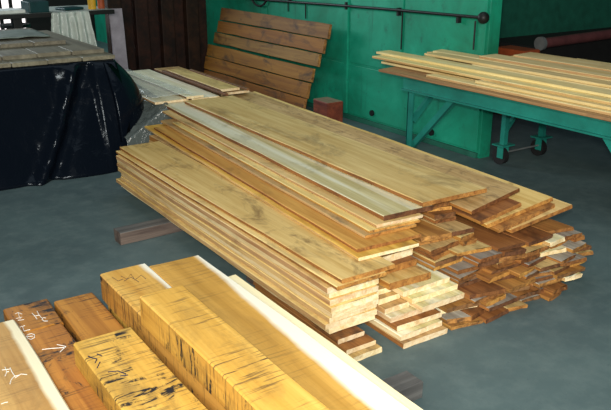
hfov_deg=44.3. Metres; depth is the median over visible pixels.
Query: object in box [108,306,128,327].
timber
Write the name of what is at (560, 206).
board
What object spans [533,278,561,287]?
board
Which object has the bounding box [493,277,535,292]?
board
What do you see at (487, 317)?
board
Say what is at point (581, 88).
board
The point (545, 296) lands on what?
board
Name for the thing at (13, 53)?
plank
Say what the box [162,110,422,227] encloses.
board
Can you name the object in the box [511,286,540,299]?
board
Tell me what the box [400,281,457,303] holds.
board
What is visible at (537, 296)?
board
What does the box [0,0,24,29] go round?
window
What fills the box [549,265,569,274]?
board
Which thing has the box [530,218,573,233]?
board
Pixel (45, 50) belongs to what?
plank
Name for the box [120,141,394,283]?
board
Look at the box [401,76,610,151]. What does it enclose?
steel table
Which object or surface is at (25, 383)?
timber
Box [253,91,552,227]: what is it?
board
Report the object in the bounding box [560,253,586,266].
board
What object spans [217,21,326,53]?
plank
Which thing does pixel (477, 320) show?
board
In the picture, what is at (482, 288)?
board
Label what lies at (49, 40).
plank
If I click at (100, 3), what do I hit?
can
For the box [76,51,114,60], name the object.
plank
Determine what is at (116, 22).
board
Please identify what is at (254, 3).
hose
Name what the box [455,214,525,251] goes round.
board
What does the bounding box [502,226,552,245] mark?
board
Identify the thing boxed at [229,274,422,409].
timber
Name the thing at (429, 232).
board
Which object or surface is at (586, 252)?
board
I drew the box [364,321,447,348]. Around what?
board
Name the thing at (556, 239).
board
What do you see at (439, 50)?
board
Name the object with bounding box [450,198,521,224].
board
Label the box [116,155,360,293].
board
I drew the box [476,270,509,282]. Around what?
board
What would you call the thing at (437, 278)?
board
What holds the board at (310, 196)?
on the board at (325, 212)
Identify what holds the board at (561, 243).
on the board at (560, 249)
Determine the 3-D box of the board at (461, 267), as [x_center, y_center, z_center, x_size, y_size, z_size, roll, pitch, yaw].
[-0.343,-0.275,5.403,0.222,0.024,4.291,-13,23,-32]
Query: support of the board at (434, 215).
on the board at (452, 218)
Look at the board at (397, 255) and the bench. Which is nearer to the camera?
the board at (397, 255)
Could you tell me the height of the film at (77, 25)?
0.501 m
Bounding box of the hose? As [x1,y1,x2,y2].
[251,0,266,6]
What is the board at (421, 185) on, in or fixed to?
on the board at (382, 204)
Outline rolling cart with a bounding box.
[492,114,552,163]
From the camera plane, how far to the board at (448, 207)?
3.93 m
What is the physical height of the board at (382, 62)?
0.019 m
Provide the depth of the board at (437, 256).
3.71 m
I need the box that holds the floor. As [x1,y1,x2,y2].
[0,40,610,409]
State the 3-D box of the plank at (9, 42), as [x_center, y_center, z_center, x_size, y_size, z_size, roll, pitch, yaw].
[-2.722,-1.490,6.702,0.268,0.031,1.148,-13,23,-32]
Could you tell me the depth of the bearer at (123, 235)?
4.63 m
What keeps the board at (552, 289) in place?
on the board at (545, 296)
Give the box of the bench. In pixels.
[0,5,114,28]
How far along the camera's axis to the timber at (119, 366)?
2.66 m
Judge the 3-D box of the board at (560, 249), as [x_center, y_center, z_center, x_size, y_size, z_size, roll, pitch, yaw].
[0.113,-0.343,5.597,0.178,0.024,4.299,-13,23,-32]
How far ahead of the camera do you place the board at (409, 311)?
3.49 m
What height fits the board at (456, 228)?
0.024 m
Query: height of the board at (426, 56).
0.019 m
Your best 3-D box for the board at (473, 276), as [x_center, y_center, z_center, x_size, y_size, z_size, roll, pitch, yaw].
[-0.174,-0.115,5.083,0.133,0.021,3.511,-13,23,-32]
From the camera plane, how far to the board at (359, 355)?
3.33 m
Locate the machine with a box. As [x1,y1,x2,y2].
[493,27,610,118]
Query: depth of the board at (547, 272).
3.88 m
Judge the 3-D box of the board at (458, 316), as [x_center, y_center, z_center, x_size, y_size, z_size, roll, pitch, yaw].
[-0.354,0.010,5.126,0.126,0.024,3.962,-13,23,-32]
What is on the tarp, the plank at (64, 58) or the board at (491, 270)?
the plank at (64, 58)
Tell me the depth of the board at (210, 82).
6.80 m
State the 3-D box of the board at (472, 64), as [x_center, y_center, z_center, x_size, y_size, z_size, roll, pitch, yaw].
[1.941,-0.793,4.981,0.169,0.019,2.139,-13,23,-32]
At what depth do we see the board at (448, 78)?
5.03 m
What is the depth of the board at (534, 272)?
3.81 m
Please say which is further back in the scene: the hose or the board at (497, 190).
the hose
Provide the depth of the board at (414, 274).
3.56 m
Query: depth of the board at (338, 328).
3.46 m
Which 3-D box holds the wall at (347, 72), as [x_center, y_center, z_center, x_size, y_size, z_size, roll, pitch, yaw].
[-1.184,-3.235,9.605,0.218,3.200,9.638,-13,23,-32]
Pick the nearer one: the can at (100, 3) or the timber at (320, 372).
the timber at (320, 372)
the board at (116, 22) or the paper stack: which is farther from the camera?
the board at (116, 22)
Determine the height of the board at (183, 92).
0.020 m
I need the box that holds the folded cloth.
[55,6,83,10]
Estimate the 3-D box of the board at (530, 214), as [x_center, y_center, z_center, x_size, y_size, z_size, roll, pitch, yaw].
[0.361,-0.374,5.165,0.403,0.089,3.105,-11,22,-29]
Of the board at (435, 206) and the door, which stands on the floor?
the door
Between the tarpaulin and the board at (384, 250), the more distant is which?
the tarpaulin
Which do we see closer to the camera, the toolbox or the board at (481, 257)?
the board at (481, 257)
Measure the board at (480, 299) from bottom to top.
0.019 m
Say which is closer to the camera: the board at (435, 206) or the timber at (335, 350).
the timber at (335, 350)
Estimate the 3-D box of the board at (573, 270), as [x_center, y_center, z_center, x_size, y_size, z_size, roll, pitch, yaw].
[0.109,-0.281,5.742,0.221,0.019,4.633,-13,23,-32]
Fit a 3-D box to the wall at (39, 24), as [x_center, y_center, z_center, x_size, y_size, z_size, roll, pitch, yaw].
[-7.370,-3.828,11.283,9.000,3.200,0.200,-13,23,-32]
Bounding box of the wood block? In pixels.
[313,97,342,122]
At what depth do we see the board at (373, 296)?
3.71 m
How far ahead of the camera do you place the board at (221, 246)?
3.87 m
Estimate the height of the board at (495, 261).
0.024 m
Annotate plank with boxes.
[0,30,33,47]
[0,47,36,59]
[0,60,10,67]
[2,28,65,45]
[5,57,47,66]
[22,45,70,56]
[40,30,103,54]
[40,55,81,63]
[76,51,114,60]
[204,56,310,98]
[204,70,306,108]
[207,44,315,81]
[213,32,321,66]
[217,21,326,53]
[220,8,331,38]
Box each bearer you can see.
[113,217,182,244]
[246,276,254,285]
[382,371,422,401]
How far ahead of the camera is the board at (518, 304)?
3.77 m
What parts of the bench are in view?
leg, rail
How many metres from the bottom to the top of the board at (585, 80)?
0.019 m
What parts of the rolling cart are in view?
leg, tie rod, leg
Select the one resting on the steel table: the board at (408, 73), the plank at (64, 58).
the board at (408, 73)
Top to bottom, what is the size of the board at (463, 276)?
0.019 m
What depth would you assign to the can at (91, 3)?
8.45 m
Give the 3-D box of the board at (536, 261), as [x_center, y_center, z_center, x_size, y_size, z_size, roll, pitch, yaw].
[0.142,-0.233,5.353,0.172,0.019,3.823,-13,23,-32]
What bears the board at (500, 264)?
on the board at (491, 270)
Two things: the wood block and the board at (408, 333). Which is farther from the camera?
the wood block
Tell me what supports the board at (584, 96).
on the board at (484, 82)
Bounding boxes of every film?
[51,11,96,45]
[125,83,172,145]
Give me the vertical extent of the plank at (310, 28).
0.153 m
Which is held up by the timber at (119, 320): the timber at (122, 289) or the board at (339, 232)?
the timber at (122, 289)
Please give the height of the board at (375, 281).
0.028 m
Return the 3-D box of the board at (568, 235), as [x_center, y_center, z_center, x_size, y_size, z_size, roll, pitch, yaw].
[0.381,-0.353,5.475,0.128,0.024,3.784,-13,23,-32]
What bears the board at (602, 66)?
on the board
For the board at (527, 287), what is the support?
on the board
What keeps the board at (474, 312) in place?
on the board at (487, 317)
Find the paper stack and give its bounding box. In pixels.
[0,8,24,14]
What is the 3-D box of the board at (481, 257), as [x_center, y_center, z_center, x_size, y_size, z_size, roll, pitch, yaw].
[-0.092,-0.243,5.164,0.158,0.024,3.677,-13,23,-32]
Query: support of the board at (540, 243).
on the board at (531, 250)
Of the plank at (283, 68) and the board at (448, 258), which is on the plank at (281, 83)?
the plank at (283, 68)
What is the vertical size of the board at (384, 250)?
0.017 m
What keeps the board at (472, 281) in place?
on the board at (482, 288)
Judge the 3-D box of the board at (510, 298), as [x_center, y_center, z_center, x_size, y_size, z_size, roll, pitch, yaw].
[-0.102,-0.048,5.220,0.214,0.021,3.893,-13,23,-32]
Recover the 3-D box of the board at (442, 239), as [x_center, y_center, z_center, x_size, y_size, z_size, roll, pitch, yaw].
[-0.512,-0.405,5.413,0.208,0.024,4.226,-13,23,-32]
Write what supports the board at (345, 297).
on the board at (373, 296)
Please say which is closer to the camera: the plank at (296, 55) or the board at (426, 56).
the board at (426, 56)
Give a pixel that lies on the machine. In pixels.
(589, 44)
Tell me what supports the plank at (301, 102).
on the floor
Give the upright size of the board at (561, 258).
0.019 m
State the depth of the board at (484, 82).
4.86 m
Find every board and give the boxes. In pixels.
[108,8,128,70]
[116,150,386,290]
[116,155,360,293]
[116,178,376,329]
[117,160,378,297]
[117,163,378,305]
[118,167,378,313]
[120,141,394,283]
[121,173,378,318]
[121,176,376,323]
[121,186,374,333]
[127,69,218,99]
[127,71,203,98]
[131,76,187,104]
[144,124,418,260]
[149,135,205,165]
[149,140,412,261]
[154,66,248,95]
[154,126,420,251]
[161,119,415,238]
[162,70,227,95]
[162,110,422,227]
[165,101,432,220]
[166,68,239,91]
[166,119,451,242]
[172,122,419,232]
[176,79,519,214]
[185,96,486,206]
[190,69,249,90]
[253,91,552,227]
[253,281,364,343]
[255,286,375,353]
[256,289,381,360]
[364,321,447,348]
[369,318,441,340]
[372,55,610,104]
[375,309,441,331]
[376,50,610,97]
[376,284,390,294]
[376,297,408,313]
[377,305,434,322]
[378,265,430,289]
[378,290,399,304]
[379,66,610,121]
[381,61,480,80]
[385,256,416,273]
[392,263,449,296]
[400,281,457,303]
[409,289,464,311]
[410,255,462,270]
[412,237,451,245]
[412,251,463,266]
[413,248,449,260]
[414,238,458,254]
[419,218,473,235]
[420,213,455,223]
[421,210,455,219]
[424,52,610,87]
[426,56,471,64]
[426,73,610,115]
[426,205,451,211]
[433,49,610,80]
[433,201,449,208]
[436,270,475,284]
[437,298,479,312]
[438,268,481,280]
[438,310,471,323]
[442,317,482,329]
[444,260,490,274]
[448,241,491,255]
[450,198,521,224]
[452,232,473,241]
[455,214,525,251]
[457,280,505,298]
[458,278,481,286]
[459,237,476,245]
[460,306,485,319]
[462,256,498,266]
[464,249,502,263]
[464,293,501,303]
[472,64,610,89]
[475,80,610,110]
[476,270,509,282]
[478,293,517,311]
[479,54,610,79]
[479,307,508,323]
[480,293,505,306]
[482,262,520,273]
[489,202,554,232]
[492,260,513,267]
[493,274,515,281]
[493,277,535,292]
[498,253,526,261]
[499,247,526,256]
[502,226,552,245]
[504,285,529,293]
[504,300,527,311]
[505,198,571,232]
[508,265,535,277]
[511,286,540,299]
[513,52,610,71]
[514,253,539,263]
[519,294,540,302]
[521,242,542,246]
[521,256,545,266]
[521,269,539,279]
[523,244,548,256]
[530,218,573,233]
[533,275,552,282]
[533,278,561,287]
[534,258,559,271]
[534,270,551,276]
[539,291,561,300]
[540,245,565,256]
[542,234,564,246]
[542,282,566,294]
[546,251,575,263]
[549,240,567,248]
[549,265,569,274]
[552,265,584,278]
[555,230,581,239]
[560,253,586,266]
[561,240,585,252]
[562,272,582,281]
[570,235,584,241]
[576,250,592,255]
[578,244,591,251]
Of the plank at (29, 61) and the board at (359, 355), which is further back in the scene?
the plank at (29, 61)
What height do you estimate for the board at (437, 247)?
0.024 m
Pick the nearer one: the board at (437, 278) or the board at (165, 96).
the board at (437, 278)
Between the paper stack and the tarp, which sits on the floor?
the tarp
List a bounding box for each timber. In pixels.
[0,320,69,409]
[3,299,63,332]
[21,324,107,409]
[54,292,124,341]
[73,327,207,409]
[100,263,224,409]
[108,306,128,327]
[140,285,329,409]
[150,255,408,409]
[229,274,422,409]
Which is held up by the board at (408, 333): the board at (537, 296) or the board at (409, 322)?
the board at (409, 322)
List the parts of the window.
frame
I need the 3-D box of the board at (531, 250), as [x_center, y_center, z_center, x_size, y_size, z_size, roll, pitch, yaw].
[-0.035,-0.380,5.625,0.190,0.024,4.476,-13,23,-32]
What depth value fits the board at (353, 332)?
3.41 m
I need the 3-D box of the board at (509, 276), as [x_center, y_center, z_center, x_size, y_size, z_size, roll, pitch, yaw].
[0.063,-0.105,5.120,0.151,0.021,3.446,-13,23,-32]
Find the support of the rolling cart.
on the floor
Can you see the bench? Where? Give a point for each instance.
(17, 18)
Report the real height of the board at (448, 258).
0.024 m
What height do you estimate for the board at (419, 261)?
0.024 m
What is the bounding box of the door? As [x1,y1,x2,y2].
[104,0,207,78]
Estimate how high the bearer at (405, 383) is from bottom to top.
0.078 m
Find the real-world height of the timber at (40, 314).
0.122 m
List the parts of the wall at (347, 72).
sheet panel, sheet panel, sheet panel, door post, sheet panel, hanging rod, sheet panel, sheet panel, hanging rod, pipe knob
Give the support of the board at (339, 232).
on the board at (384, 250)
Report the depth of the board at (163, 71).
6.70 m
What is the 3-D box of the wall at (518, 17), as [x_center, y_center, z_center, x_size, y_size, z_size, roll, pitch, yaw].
[3.143,-3.164,9.406,6.740,3.200,0.200,-13,23,-32]
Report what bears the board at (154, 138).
on the board at (397, 255)
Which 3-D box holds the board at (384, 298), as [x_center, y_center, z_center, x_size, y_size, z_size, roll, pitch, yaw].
[-0.381,0.056,4.608,0.134,0.028,2.790,-13,23,-32]
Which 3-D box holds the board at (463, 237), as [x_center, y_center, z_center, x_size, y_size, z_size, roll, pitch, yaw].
[-0.280,-0.386,5.357,0.110,0.024,3.981,-13,23,-32]
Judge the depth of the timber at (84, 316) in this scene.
3.28 m
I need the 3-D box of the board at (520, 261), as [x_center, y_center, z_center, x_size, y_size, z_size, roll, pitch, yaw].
[-0.126,-0.361,5.648,0.155,0.024,4.614,-13,23,-32]
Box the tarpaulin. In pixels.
[0,29,49,38]
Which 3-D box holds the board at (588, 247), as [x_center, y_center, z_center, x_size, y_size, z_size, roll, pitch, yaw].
[0.248,-0.366,5.731,0.170,0.019,4.413,-13,23,-32]
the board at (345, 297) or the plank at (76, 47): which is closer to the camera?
the board at (345, 297)
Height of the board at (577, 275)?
0.024 m
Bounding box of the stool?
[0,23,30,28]
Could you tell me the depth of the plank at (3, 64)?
5.66 m
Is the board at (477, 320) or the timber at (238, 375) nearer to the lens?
the timber at (238, 375)
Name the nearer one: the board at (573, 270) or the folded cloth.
the board at (573, 270)
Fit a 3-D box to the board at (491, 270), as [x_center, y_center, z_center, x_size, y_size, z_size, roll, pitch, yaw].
[-0.054,-0.212,5.294,0.218,0.019,3.855,-13,23,-32]
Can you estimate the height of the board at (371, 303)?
0.028 m
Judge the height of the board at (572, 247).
0.024 m
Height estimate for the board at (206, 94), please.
0.020 m
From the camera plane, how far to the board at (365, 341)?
3.38 m
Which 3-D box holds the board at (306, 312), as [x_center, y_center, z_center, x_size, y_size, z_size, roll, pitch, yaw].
[-0.515,0.159,4.423,0.295,0.028,2.614,-13,23,-32]
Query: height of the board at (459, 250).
0.019 m
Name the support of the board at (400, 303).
on the board at (409, 311)
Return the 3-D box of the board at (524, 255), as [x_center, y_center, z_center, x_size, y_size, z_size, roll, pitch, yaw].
[-0.133,-0.320,5.455,0.168,0.024,4.292,-13,23,-32]
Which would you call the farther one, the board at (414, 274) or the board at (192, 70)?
the board at (192, 70)
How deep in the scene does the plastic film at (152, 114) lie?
6.11 m
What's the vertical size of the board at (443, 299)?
0.028 m
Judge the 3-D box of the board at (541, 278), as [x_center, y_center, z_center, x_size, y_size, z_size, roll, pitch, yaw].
[0.101,-0.157,5.391,0.206,0.019,3.963,-13,23,-32]
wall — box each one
[25,0,96,39]
[94,0,501,157]
[499,0,610,37]
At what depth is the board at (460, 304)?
3.62 m
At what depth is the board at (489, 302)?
3.68 m
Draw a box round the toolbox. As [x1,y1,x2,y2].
[20,0,48,12]
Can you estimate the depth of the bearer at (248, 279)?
4.05 m
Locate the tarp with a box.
[0,59,143,190]
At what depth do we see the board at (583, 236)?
4.04 m
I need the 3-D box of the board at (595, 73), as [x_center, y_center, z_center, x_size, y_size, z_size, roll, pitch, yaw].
[2.063,-0.882,5.108,0.199,0.019,2.204,-13,23,-32]
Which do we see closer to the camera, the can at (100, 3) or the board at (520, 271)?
the board at (520, 271)
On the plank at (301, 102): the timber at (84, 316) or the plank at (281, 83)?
the plank at (281, 83)
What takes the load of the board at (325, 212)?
on the board at (339, 232)
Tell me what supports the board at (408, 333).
on the board at (441, 330)
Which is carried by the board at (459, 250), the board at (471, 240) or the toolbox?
the board at (471, 240)
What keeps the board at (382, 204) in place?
on the board at (344, 205)
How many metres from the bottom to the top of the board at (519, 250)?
0.024 m
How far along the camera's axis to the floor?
4.19 m
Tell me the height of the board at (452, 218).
0.021 m
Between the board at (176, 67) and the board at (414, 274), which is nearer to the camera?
the board at (414, 274)
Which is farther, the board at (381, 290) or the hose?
the hose
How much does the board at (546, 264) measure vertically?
0.021 m
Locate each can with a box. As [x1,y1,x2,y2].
[87,0,95,8]
[97,0,104,8]
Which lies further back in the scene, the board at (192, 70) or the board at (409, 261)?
the board at (192, 70)
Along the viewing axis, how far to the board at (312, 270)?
3.79 m

